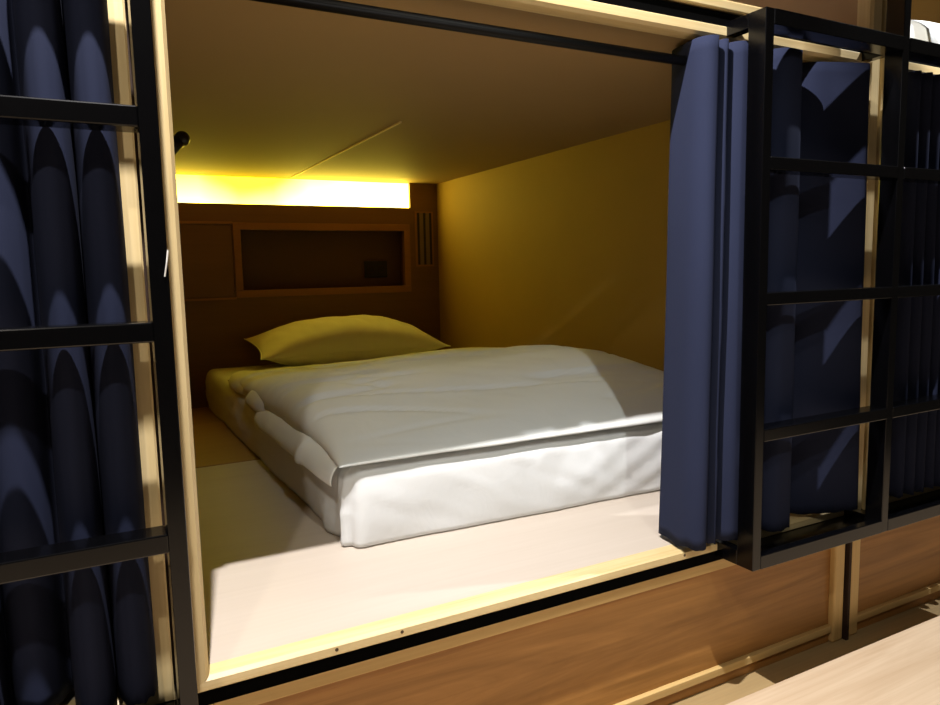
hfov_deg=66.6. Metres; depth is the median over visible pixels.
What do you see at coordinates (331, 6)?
curtain rod
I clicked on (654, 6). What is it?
trim
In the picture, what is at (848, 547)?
trim
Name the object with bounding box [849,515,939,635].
wood panel
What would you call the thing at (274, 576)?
floor
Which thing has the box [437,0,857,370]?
wall
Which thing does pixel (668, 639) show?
wood panel
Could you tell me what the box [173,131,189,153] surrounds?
reading lamp
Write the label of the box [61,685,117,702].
floor
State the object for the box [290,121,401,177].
trim
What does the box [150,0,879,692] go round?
surround
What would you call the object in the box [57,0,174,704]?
surround
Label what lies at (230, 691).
trim
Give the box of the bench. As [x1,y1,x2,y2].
[726,616,939,704]
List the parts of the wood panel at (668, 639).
rail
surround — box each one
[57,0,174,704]
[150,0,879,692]
[662,0,881,30]
[861,58,939,509]
[881,0,886,31]
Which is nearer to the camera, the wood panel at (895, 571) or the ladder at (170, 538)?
the ladder at (170, 538)
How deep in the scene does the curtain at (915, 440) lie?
1.83 m
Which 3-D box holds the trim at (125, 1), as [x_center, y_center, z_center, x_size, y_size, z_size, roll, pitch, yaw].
[-0.490,-0.437,1.034,0.010,2.695,0.030,-5,7,-27]
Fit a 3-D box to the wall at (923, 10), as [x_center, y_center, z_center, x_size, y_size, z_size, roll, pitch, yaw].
[1.867,-0.779,3.680,0.050,2.675,2.530,-5,7,-27]
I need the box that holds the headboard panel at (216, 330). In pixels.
[178,183,440,408]
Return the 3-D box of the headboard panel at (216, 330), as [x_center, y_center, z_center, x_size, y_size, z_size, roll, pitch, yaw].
[-0.902,-0.312,3.658,1.585,1.120,0.130,-5,7,-27]
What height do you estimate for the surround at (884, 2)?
1.146 m
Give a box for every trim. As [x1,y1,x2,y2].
[124,0,176,684]
[195,458,259,467]
[198,509,862,704]
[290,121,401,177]
[590,0,939,67]
[842,542,852,639]
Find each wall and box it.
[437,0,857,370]
[911,0,939,23]
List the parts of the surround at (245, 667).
sill, rail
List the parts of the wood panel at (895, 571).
rail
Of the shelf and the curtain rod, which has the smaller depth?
the curtain rod
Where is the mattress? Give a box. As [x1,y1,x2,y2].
[205,364,661,547]
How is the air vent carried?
in the headboard panel at (216, 330)
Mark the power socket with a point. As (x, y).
(372, 269)
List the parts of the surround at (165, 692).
sill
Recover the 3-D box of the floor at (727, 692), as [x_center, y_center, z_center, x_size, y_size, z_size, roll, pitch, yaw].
[0.173,0.846,1.777,5.115,0.050,0.652,-5,7,-27]
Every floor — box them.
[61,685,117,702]
[192,407,790,663]
[669,597,939,704]
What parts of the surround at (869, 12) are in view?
sill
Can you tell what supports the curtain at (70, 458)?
hanging from the ceiling
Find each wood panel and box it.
[211,544,844,704]
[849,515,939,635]
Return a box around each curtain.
[0,0,157,704]
[658,34,869,550]
[889,70,939,497]
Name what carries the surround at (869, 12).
attached to the wall
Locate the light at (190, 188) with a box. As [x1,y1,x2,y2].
[176,174,408,207]
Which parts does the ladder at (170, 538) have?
rail, step plate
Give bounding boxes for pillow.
[244,315,449,365]
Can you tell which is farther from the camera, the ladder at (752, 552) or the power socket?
the power socket
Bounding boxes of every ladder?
[0,0,198,704]
[715,0,939,571]
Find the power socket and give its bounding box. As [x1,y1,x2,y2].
[364,261,387,277]
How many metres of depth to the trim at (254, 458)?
2.40 m
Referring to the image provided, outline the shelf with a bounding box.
[179,221,411,300]
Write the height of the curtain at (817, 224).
1.080 m
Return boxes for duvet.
[227,345,663,485]
[910,20,939,43]
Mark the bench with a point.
(903, 667)
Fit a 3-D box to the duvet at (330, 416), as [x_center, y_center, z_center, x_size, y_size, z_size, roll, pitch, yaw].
[-0.111,0.101,2.546,1.298,0.203,1.643,-5,7,-27]
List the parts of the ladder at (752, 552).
rail, step plate, rail, step plate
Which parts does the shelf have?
door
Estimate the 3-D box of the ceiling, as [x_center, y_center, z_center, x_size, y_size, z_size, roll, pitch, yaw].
[-0.341,-0.786,2.509,1.585,0.058,2.530,-5,7,-27]
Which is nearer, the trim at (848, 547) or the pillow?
the trim at (848, 547)
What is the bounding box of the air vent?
[414,212,433,266]
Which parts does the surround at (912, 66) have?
sill, rail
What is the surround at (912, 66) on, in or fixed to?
attached to the wall at (567, 247)
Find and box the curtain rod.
[250,0,802,80]
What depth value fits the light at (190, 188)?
3.55 m
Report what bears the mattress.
on the floor at (274, 576)
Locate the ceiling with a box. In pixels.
[164,0,812,183]
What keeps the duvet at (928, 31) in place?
on the floor

